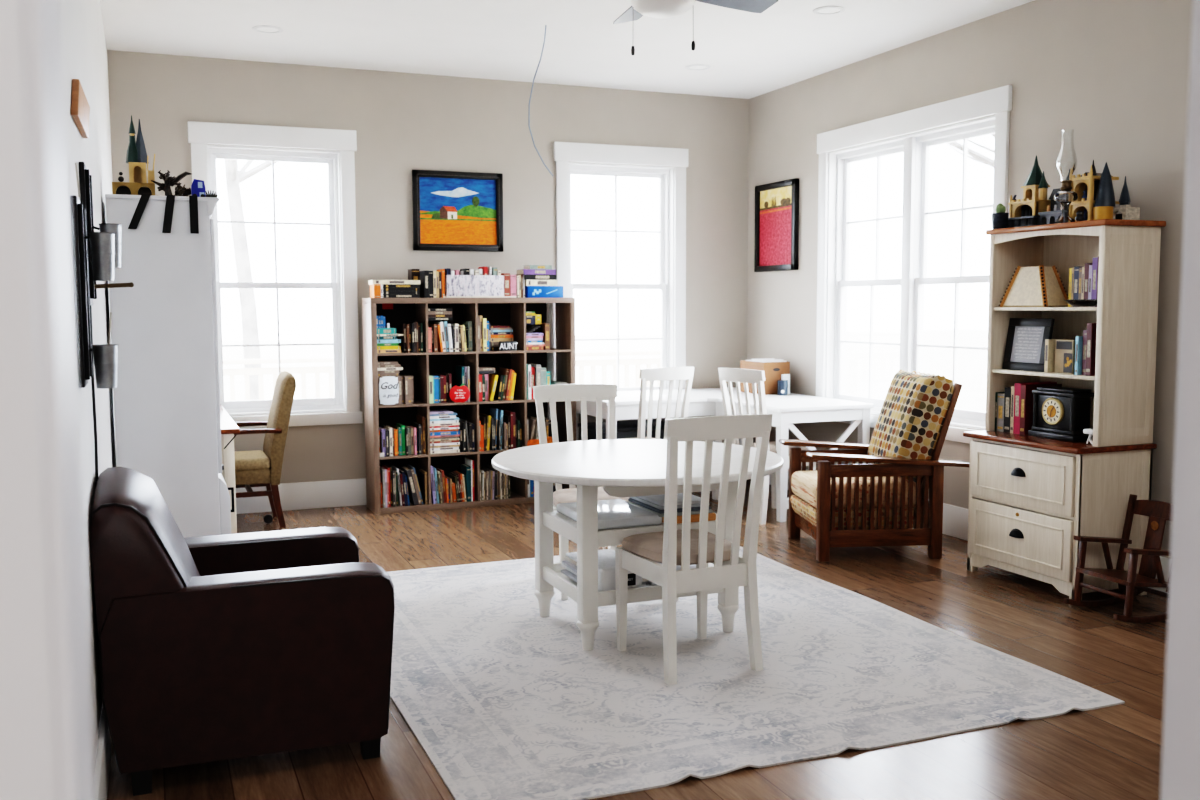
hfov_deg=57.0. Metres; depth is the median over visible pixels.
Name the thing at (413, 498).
book
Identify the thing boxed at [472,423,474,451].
book
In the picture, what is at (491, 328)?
book
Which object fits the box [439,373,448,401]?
book
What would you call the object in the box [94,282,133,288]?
wooden peg
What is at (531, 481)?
book
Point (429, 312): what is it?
book
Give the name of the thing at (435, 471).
book
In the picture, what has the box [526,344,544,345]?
book
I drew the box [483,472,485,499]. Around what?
book
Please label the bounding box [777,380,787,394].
candle
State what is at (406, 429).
book
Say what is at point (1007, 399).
book
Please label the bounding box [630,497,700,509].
folded cloth
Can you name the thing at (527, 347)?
book
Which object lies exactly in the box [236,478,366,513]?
baseboard
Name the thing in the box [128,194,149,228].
strap
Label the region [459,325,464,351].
book
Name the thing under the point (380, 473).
book
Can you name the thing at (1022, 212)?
castle
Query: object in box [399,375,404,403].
book
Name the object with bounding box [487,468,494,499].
book
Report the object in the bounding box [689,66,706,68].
diffuser
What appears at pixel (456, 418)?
book
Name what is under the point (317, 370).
deck railing
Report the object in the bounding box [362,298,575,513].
bookcase
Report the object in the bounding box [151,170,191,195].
tree
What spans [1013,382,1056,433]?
book
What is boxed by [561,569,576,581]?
paper stack
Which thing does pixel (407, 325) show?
book
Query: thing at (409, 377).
book
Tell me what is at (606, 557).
paper stack
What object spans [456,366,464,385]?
book
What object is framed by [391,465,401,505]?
book
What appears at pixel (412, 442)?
book
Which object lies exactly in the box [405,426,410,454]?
book
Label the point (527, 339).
book
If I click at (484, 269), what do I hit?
book
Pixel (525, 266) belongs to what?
book
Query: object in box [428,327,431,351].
book
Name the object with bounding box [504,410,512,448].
book
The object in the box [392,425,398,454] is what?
book
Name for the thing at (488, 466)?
book
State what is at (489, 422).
book
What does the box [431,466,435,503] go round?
book
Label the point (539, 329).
book
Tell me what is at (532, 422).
book
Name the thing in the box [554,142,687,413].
window
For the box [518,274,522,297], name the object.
book
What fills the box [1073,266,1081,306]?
book
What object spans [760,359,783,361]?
folder
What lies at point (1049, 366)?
book
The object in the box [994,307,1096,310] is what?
shelf
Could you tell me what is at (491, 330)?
book
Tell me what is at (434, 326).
book
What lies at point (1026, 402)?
book
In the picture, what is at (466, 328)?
book
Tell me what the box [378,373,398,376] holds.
book
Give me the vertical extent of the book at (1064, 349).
0.165 m
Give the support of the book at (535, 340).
on the book
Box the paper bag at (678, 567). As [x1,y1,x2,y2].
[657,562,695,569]
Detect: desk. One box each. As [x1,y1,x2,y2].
[220,404,239,533]
[576,387,873,521]
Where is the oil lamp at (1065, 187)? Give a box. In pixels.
[1054,129,1077,222]
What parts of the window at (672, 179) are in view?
sash, sash, frame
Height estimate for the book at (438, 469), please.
0.227 m
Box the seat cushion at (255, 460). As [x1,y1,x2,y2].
[234,450,270,470]
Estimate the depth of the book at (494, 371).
7.83 m
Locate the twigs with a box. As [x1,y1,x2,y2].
[205,190,218,196]
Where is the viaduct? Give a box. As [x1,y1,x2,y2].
[1038,169,1069,224]
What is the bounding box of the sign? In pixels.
[449,383,469,402]
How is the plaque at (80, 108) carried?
attached to the wall at (84, 48)
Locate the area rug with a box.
[387,546,1124,799]
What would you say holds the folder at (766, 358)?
in the file box at (773, 371)
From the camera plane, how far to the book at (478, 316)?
7.73 m
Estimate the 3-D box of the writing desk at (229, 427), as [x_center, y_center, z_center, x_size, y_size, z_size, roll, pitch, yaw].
[-2.513,0.481,6.593,0.597,0.762,1.610,-2,5,-22]
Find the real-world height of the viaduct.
0.274 m
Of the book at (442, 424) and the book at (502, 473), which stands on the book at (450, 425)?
the book at (442, 424)
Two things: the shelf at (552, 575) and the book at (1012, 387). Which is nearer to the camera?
the shelf at (552, 575)
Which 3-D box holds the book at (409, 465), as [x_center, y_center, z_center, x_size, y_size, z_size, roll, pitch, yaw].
[-1.292,0.590,7.740,0.073,0.262,0.174,-2,5,-22]
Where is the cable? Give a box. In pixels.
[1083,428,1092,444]
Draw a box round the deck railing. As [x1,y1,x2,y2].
[223,350,660,400]
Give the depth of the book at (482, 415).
7.81 m
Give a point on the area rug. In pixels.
(505, 700)
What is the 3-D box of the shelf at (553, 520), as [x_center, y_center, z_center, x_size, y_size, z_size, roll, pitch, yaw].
[0.149,0.535,4.861,0.688,0.065,0.568,-2,5,-22]
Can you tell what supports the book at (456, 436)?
on the book at (453, 438)
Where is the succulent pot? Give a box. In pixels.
[991,203,1008,228]
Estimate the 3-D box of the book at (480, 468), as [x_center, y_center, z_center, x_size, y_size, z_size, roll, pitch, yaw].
[-0.841,0.601,7.929,0.016,0.205,0.188,-2,5,-22]
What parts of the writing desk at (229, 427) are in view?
leg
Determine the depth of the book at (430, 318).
7.65 m
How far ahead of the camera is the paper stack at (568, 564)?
4.82 m
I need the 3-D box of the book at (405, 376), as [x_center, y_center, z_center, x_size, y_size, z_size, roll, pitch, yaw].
[-1.362,-0.075,7.651,0.020,0.193,0.208,-2,5,-22]
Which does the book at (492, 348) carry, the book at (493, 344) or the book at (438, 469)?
the book at (493, 344)
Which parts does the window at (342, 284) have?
sash, frame, sash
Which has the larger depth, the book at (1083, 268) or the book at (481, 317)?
the book at (481, 317)
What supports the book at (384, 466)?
on the bookcase at (511, 312)
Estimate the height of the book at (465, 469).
0.246 m
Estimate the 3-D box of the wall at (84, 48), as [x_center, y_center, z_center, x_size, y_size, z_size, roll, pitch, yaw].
[-1.871,-0.437,3.881,0.160,3.050,7.083,-2,5,-22]
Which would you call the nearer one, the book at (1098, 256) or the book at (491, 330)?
the book at (1098, 256)
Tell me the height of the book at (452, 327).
0.179 m
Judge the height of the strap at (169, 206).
0.173 m
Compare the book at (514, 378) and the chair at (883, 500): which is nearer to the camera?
the chair at (883, 500)
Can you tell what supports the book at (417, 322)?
on the bookcase at (511, 312)
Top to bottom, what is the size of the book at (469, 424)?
0.204 m
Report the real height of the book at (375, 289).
0.090 m
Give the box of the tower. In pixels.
[1113,176,1139,219]
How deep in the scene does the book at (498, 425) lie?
7.85 m
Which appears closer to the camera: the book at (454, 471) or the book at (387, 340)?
the book at (387, 340)
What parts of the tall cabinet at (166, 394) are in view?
crown moulding, door, drawer, handle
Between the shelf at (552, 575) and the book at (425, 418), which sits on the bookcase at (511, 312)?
the book at (425, 418)
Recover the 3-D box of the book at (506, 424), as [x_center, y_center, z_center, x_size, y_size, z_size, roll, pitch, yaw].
[-0.703,0.255,7.967,0.019,0.182,0.194,-2,5,-22]
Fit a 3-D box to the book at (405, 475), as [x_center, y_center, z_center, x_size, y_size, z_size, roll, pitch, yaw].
[-1.368,0.618,7.724,0.029,0.210,0.204,-2,5,-22]
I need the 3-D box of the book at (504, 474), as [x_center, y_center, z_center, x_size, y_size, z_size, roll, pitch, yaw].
[-0.713,0.596,7.966,0.013,0.207,0.169,-2,5,-22]
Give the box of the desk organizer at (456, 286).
[443,275,516,297]
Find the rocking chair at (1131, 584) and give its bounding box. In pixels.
[1064,494,1171,622]
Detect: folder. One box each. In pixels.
[751,358,774,361]
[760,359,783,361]
[763,360,786,361]
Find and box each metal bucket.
[84,232,114,280]
[89,344,118,388]
[92,223,121,267]
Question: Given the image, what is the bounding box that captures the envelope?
[598,567,641,591]
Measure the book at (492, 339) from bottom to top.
0.027 m
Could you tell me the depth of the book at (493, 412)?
7.86 m
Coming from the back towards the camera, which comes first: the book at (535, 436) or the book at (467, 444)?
the book at (535, 436)
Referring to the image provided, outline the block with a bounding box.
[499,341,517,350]
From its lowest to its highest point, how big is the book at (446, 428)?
0.013 m
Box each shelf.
[543,508,716,546]
[543,562,723,606]
[992,369,1094,380]
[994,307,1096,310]
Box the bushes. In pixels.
[174,182,190,196]
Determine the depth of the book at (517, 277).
7.83 m
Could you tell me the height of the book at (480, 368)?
0.020 m
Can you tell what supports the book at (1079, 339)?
on the tall cabinet at (1030, 496)
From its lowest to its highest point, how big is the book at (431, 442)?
0.015 m
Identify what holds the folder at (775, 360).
in the file box at (773, 371)
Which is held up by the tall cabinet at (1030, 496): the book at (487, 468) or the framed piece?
the framed piece
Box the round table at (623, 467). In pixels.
[492,439,783,650]
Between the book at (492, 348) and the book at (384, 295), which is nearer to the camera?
the book at (384, 295)
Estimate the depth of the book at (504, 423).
7.86 m
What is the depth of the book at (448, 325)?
7.65 m
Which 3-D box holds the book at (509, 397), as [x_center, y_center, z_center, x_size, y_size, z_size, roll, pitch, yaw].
[-0.665,-0.111,7.928,0.049,0.213,0.188,-2,5,-22]
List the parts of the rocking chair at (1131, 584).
leg, arm, leg, seat, post, leg, arm, crest rail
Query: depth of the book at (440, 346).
7.62 m
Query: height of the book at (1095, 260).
0.235 m
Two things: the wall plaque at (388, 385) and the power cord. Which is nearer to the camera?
the power cord
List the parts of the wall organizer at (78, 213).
rail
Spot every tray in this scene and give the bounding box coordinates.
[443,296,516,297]
[662,513,715,523]
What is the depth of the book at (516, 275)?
7.83 m
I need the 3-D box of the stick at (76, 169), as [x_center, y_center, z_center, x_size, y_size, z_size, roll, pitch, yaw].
[-1.366,-0.575,2.888,0.016,0.090,0.006,3,6,37]
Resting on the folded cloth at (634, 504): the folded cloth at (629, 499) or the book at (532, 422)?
the folded cloth at (629, 499)
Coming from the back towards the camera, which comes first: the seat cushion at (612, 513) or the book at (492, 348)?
the book at (492, 348)
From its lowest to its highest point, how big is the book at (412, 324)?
0.204 m
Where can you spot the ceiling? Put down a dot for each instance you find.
(749, 55)
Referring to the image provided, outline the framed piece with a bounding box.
[1002,318,1054,371]
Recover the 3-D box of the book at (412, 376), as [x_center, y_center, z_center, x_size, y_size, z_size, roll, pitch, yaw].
[-1.326,-0.077,7.680,0.023,0.193,0.173,-2,5,-22]
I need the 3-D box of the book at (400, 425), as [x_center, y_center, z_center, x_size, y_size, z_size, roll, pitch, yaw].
[-1.385,0.271,7.679,0.023,0.204,0.181,-2,5,-22]
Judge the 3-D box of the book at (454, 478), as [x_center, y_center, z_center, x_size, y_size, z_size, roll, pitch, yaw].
[-1.040,0.621,7.836,0.026,0.182,0.197,-2,5,-22]
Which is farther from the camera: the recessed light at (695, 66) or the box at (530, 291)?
the box at (530, 291)
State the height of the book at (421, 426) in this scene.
0.196 m
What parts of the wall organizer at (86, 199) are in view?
rail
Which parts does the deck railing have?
rail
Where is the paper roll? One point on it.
(550, 306)
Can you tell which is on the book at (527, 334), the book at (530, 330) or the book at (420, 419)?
the book at (530, 330)
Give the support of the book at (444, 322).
on the bookcase at (511, 312)
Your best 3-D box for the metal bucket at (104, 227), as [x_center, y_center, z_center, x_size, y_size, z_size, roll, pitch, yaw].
[-1.509,-0.474,3.399,0.077,0.133,0.068,1,5,15]
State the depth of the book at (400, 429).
7.59 m
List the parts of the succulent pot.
pot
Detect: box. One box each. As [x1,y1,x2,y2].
[525,286,562,297]
[740,360,789,394]
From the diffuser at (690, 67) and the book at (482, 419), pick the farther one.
the book at (482, 419)
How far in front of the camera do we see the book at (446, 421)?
7.69 m
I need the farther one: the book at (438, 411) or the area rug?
the book at (438, 411)
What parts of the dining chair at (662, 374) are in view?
post, rail, post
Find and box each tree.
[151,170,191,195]
[224,159,277,399]
[947,134,994,167]
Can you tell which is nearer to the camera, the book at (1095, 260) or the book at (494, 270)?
the book at (1095, 260)
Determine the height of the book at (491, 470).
0.205 m
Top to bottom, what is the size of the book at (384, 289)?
0.022 m
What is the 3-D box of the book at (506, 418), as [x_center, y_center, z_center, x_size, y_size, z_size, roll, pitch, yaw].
[-0.681,0.227,7.958,0.016,0.238,0.179,-2,5,-22]
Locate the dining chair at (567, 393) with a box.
[533,384,629,599]
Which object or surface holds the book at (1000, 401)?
on the tall cabinet at (1030, 496)
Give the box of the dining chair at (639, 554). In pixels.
[615,414,772,684]
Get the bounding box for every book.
[368,280,419,284]
[370,284,380,297]
[377,328,395,333]
[377,333,403,335]
[377,336,395,339]
[377,339,400,342]
[377,343,398,345]
[377,346,400,349]
[377,349,400,352]
[377,361,397,364]
[378,317,380,327]
[378,364,400,367]
[378,367,402,370]
[378,370,398,373]
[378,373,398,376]
[378,376,381,404]
[379,427,385,455]
[380,431,382,452]
[380,466,385,507]
[380,473,380,505]
[381,466,388,506]
[381,483,382,506]
[382,467,386,506]
[383,284,418,287]
[383,288,418,290]
[383,291,418,293]
[383,294,418,297]
[383,465,390,506]
[384,425,392,455]
[384,428,388,456]
[385,464,391,506]
[389,426,394,455]
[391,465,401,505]
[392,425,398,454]
[392,427,397,455]
[392,469,394,506]
[393,469,395,505]
[396,423,405,454]
[396,471,397,505]
[397,376,401,404]
[398,324,406,352]
[398,468,407,505]
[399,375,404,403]
[399,427,401,454]
[399,472,404,505]
[401,374,407,403]
[401,466,418,505]
[403,323,411,352]
[404,374,411,403]
[405,374,413,403]
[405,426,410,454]
[405,428,407,454]
[405,475,409,505]
[406,322,414,352]
[406,324,409,352]
[406,425,413,454]
[407,466,421,504]
[408,269,419,297]
[408,464,423,503]
[409,425,416,454]
[410,322,416,352]
[412,422,420,454]
[416,414,424,453]
[416,428,417,453]
[417,322,417,352]
[418,323,422,351]
[418,324,420,351]
[418,471,424,503]
[419,271,428,297]
[419,469,426,503]
[421,426,422,453]
[425,418,425,453]
[428,308,451,310]
[428,311,451,313]
[428,314,452,317]
[428,317,451,320]
[428,324,437,351]
[428,326,433,351]
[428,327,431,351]
[429,271,433,297]
[429,375,432,402]
[430,375,438,402]
[430,409,452,413]
[430,412,456,415]
[430,415,455,418]
[430,417,458,420]
[430,420,458,423]
[430,423,459,425]
[430,425,458,427]
[430,427,459,429]
[430,429,457,431]
[430,431,459,435]
[430,435,459,437]
[430,436,458,439]
[430,438,459,440]
[430,440,458,443]
[430,442,459,445]
[430,445,459,447]
[430,447,458,450]
[430,449,459,453]
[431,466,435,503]
[433,271,435,297]
[433,373,443,402]
[433,467,438,503]
[433,468,436,502]
[434,322,445,351]
[436,271,438,297]
[436,468,446,502]
[436,470,441,502]
[437,269,444,297]
[437,325,442,351]
[437,473,440,503]
[438,321,448,351]
[438,376,440,402]
[439,272,441,297]
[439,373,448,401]
[440,473,443,502]
[443,375,446,402]
[444,372,451,401]
[444,475,451,502]
[444,477,448,502]
[445,268,450,274]
[447,324,452,351]
[448,473,458,501]
[450,472,460,501]
[451,324,458,351]
[451,326,454,351]
[452,471,462,501]
[452,482,456,501]
[454,471,464,501]
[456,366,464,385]
[456,470,466,501]
[458,419,462,451]
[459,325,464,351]
[459,326,460,351]
[459,365,466,401]
[459,418,468,451]
[460,269,469,274]
[460,464,470,500]
[462,321,472,350]
[463,325,466,350]
[463,421,465,451]
[465,327,467,350]
[465,457,472,500]
[466,366,469,401]
[467,421,471,451]
[467,457,474,500]
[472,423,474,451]
[478,267,487,274]
[478,315,482,350]
[478,316,479,350]
[479,367,494,370]
[479,370,495,373]
[479,374,481,401]
[479,416,485,450]
[479,421,480,450]
[480,468,486,499]
[480,469,483,499]
[481,374,484,400]
[481,413,490,449]
[481,414,488,450]
[481,425,483,450]
[481,472,482,499]
[482,467,490,499]
[483,318,486,350]
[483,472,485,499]
[485,374,488,400]
[486,321,488,350]
[487,467,496,499]
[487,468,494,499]
[487,471,488,498]
[488,267,491,274]
[488,374,498,400]
[488,466,497,498]
[489,323,490,350]
[489,408,497,449]
[489,417,493,449]
[490,470,492,499]
[491,325,509,327]
[491,328,511,329]
[491,330,512,331]
[491,332,512,334]
[491,335,513,337]
[491,338,513,341]
[491,342,498,346]
[491,347,498,350]
[492,267,496,274]
[492,466,499,498]
[493,374,502,399]
[494,419,494,449]
[497,420,500,449]
[498,368,508,399]
[498,374,505,399]
[498,409,502,449]
[500,472,501,498]
[501,273,509,295]
[502,422,505,449]
[502,473,503,498]
[503,414,510,448]
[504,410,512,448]
[504,474,505,498]
[505,369,511,399]
[506,424,507,448]
[506,475,507,497]
[508,370,513,399]
[508,410,515,448]
[508,475,509,497]
[510,275,515,295]
[510,373,516,399]
[515,416,516,447]
[516,275,520,297]
[516,276,518,297]
[517,269,555,274]
[517,419,519,447]
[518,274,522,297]
[520,423,521,446]
[523,275,524,297]
[524,265,551,269]
[524,274,555,279]
[525,280,557,285]
[526,318,534,324]
[526,324,541,332]
[526,326,540,332]
[526,333,543,335]
[526,336,542,337]
[526,338,542,340]
[526,340,541,342]
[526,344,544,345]
[526,346,543,349]
[527,363,540,385]
[527,364,530,399]
[527,365,527,398]
[527,418,535,439]
[527,419,528,441]
[528,480,529,496]
[530,417,538,438]
[530,480,533,496]
[531,367,534,398]
[536,323,549,349]
[541,367,545,385]
[544,417,548,436]
[546,371,549,384]
[549,420,551,436]
[550,381,566,384]
[995,392,1004,430]
[997,393,1004,431]
[1004,387,1010,432]
[1010,386,1014,432]
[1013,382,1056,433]
[1020,384,1061,434]
[1044,339,1066,371]
[1068,268,1071,306]
[1071,268,1073,306]
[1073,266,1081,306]
[1074,336,1082,374]
[1078,268,1081,298]
[1081,267,1084,298]
[1082,330,1086,374]
[1084,263,1091,298]
[1085,323,1096,375]
[1088,265,1091,298]
[1091,257,1097,306]
[1096,256,1098,306]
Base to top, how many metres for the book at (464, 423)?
0.210 m
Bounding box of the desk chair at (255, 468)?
[234,371,296,527]
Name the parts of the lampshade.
bead trim, bead trim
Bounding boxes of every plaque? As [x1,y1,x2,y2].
[71,79,89,137]
[379,376,398,404]
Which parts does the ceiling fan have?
blade, pull knob, pull knob, blade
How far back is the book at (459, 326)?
7.67 m
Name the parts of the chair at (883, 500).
leg, rail, leg, arm, rail, rail, rail, arm, rail, leg, post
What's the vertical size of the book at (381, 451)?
0.168 m
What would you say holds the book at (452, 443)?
on the book at (442, 445)
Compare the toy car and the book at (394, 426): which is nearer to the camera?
the toy car
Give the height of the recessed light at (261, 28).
0.006 m
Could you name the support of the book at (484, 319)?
on the bookcase at (511, 312)
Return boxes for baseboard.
[94,703,111,799]
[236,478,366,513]
[769,468,1169,592]
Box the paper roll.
[547,303,555,487]
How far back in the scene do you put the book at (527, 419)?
7.92 m
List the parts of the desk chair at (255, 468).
arm, seat, arm, leg, leg, backrest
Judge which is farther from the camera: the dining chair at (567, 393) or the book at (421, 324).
the book at (421, 324)
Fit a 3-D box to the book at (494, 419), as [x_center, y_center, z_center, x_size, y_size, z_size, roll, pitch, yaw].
[-0.786,0.238,7.922,0.010,0.224,0.205,-2,5,-22]
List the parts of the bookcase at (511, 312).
panel, shelf, shelf, panel, panel, panel, shelf, panel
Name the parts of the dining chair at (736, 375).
post, rail, post, leg, seat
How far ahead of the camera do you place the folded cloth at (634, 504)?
4.71 m
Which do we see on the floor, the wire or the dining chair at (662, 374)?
the dining chair at (662, 374)
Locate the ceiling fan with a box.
[613,0,778,55]
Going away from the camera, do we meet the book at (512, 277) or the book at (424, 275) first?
the book at (424, 275)
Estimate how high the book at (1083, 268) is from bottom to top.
0.192 m
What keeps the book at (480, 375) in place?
on the bookcase at (511, 312)
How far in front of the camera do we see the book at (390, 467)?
7.59 m
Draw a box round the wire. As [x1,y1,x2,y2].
[528,25,552,175]
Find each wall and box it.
[60,0,115,773]
[107,50,748,483]
[747,0,1192,557]
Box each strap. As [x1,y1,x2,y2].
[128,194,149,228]
[162,195,174,232]
[189,196,198,233]
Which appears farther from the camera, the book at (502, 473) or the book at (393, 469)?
the book at (502, 473)
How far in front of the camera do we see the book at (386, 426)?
7.55 m
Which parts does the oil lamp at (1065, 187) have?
burner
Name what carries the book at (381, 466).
on the bookcase at (511, 312)
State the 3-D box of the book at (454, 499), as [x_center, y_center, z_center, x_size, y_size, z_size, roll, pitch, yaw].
[-1.055,0.645,7.833,0.033,0.136,0.166,-2,5,-22]
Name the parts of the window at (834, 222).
sash, sash, sash, sash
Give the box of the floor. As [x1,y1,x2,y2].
[107,479,1168,799]
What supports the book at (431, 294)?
on the bookcase at (511, 312)
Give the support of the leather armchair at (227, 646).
on the floor
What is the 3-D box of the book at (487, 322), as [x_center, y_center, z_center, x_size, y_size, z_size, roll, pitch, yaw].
[-0.821,-0.456,7.840,0.020,0.210,0.162,-2,5,-22]
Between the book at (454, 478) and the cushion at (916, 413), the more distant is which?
the book at (454, 478)
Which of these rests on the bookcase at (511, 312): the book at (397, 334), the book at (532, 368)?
the book at (532, 368)
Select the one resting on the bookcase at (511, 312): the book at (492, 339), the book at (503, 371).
the book at (503, 371)
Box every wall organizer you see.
[70,195,92,387]
[79,162,96,304]
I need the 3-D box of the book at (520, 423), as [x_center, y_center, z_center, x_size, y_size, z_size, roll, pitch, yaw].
[-0.597,0.253,7.989,0.019,0.182,0.162,-2,5,-22]
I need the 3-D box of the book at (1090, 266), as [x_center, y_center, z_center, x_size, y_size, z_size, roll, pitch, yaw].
[2.430,-0.551,5.341,0.161,0.200,0.018,-2,5,-22]
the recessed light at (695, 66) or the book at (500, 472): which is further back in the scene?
the book at (500, 472)
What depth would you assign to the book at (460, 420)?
7.75 m
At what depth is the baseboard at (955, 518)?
6.68 m
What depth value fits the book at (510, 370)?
7.84 m
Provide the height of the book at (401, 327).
0.196 m
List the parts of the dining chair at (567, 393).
post, leg, rail, seat, post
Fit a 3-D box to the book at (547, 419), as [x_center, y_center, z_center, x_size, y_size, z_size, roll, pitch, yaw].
[-0.419,0.229,8.086,0.019,0.210,0.205,-2,5,-22]
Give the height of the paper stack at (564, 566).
0.012 m
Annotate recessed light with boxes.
[252,25,283,32]
[685,64,710,69]
[813,6,844,14]
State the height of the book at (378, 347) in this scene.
0.022 m
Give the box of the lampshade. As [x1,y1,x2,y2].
[998,265,1067,306]
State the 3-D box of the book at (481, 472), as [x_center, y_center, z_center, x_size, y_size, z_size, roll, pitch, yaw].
[-0.870,0.608,7.904,0.014,0.196,0.175,-2,5,-22]
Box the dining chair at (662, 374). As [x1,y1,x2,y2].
[602,367,693,486]
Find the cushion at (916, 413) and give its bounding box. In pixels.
[867,369,953,481]
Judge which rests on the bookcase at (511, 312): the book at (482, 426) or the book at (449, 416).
the book at (482, 426)
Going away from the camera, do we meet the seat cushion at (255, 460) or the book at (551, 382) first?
the seat cushion at (255, 460)
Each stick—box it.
[75,163,80,196]
[108,312,111,344]
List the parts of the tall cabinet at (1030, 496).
panel, cup pull, cup pull, drawer, drawer, panel, crown, panel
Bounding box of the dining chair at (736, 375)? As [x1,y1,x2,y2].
[718,368,815,524]
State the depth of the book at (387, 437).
7.53 m
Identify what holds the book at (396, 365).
on the book at (394, 368)
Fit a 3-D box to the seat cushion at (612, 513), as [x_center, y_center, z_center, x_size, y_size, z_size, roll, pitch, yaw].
[0.033,0.494,4.800,0.320,0.042,0.450,-2,5,-22]
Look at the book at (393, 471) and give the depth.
7.58 m
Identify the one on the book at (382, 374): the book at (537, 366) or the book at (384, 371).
the book at (384, 371)
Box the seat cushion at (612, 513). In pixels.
[556,499,661,529]
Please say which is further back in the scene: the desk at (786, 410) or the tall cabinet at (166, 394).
the desk at (786, 410)
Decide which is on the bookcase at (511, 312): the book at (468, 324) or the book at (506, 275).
the book at (468, 324)
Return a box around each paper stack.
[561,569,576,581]
[562,560,576,572]
[562,564,576,574]
[565,556,576,565]
[566,549,614,569]
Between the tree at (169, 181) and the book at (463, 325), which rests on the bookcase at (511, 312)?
the book at (463, 325)
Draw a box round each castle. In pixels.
[112,115,154,195]
[1007,155,1063,227]
[1068,160,1118,221]
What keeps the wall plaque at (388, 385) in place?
on the bookcase at (511, 312)
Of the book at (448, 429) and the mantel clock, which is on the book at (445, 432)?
the book at (448, 429)
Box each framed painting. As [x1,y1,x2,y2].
[412,170,503,251]
[754,178,798,271]
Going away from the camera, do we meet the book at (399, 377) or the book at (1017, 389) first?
the book at (1017, 389)
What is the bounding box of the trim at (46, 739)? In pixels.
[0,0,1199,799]
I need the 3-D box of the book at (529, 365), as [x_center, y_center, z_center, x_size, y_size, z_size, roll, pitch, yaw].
[-0.535,-0.135,7.979,0.022,0.249,0.174,-2,5,-22]
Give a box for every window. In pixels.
[188,121,362,428]
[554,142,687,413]
[816,85,1012,443]
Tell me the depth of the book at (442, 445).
7.70 m
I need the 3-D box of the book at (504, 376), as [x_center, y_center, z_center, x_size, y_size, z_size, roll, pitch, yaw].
[-0.725,-0.094,7.925,0.041,0.179,0.203,-2,5,-22]
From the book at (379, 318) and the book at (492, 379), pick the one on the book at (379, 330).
the book at (379, 318)
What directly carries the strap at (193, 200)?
hanging from the tall cabinet at (166, 394)
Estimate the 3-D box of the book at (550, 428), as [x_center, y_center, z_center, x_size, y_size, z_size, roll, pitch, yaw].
[-0.400,0.238,8.100,0.024,0.190,0.201,-2,5,-22]
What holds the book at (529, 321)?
on the book at (539, 329)
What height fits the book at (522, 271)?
0.036 m
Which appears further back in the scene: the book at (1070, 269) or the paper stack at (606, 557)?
the book at (1070, 269)
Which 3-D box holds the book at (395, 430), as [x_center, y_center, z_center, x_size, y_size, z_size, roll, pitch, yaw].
[-1.437,0.285,7.666,0.020,0.179,0.204,-2,5,-22]
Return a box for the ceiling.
[100,0,1033,98]
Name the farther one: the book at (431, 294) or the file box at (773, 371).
the file box at (773, 371)
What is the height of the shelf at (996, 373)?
0.018 m
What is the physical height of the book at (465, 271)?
0.190 m
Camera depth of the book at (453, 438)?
7.69 m
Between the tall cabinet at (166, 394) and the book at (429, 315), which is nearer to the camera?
the tall cabinet at (166, 394)
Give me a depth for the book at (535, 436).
7.99 m
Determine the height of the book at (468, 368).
0.246 m
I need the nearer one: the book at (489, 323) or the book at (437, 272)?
the book at (437, 272)
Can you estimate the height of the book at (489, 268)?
0.205 m
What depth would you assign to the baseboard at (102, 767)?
3.12 m
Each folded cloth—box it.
[627,501,712,516]
[628,498,710,513]
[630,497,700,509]
[637,493,700,505]
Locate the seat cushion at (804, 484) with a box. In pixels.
[791,470,915,508]
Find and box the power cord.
[90,305,97,488]
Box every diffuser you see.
[257,27,278,31]
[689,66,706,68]
[818,8,839,12]
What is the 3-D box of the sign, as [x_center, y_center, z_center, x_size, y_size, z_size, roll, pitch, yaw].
[-0.977,-0.049,7.690,0.148,0.132,0.015,-2,5,-22]
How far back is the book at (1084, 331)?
5.29 m
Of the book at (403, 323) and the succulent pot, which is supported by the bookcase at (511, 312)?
the book at (403, 323)
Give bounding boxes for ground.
[223,329,987,411]
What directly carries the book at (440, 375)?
on the bookcase at (511, 312)
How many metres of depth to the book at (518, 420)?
7.89 m
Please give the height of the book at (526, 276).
0.036 m
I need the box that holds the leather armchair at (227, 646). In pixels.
[90,466,394,795]
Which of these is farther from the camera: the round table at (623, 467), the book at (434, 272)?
the book at (434, 272)
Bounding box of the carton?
[781,374,789,393]
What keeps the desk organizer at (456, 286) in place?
on the bookcase at (511, 312)
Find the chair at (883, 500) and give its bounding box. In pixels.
[779,369,969,561]
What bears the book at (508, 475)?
on the bookcase at (511, 312)
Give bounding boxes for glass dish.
[1064,299,1097,306]
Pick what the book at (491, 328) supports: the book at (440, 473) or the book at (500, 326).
the book at (500, 326)
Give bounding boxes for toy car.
[191,179,205,196]
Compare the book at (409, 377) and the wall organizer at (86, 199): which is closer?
the wall organizer at (86, 199)
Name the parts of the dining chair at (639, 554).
leg, post, seat, seat frame, leg, rail, post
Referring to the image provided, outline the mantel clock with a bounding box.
[1028,386,1093,441]
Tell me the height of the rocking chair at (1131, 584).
0.516 m
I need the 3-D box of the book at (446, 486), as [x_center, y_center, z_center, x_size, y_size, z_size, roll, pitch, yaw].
[-1.107,0.627,7.819,0.022,0.174,0.203,-2,5,-22]
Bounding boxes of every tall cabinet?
[105,194,234,537]
[963,219,1165,599]
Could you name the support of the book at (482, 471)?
on the bookcase at (511, 312)

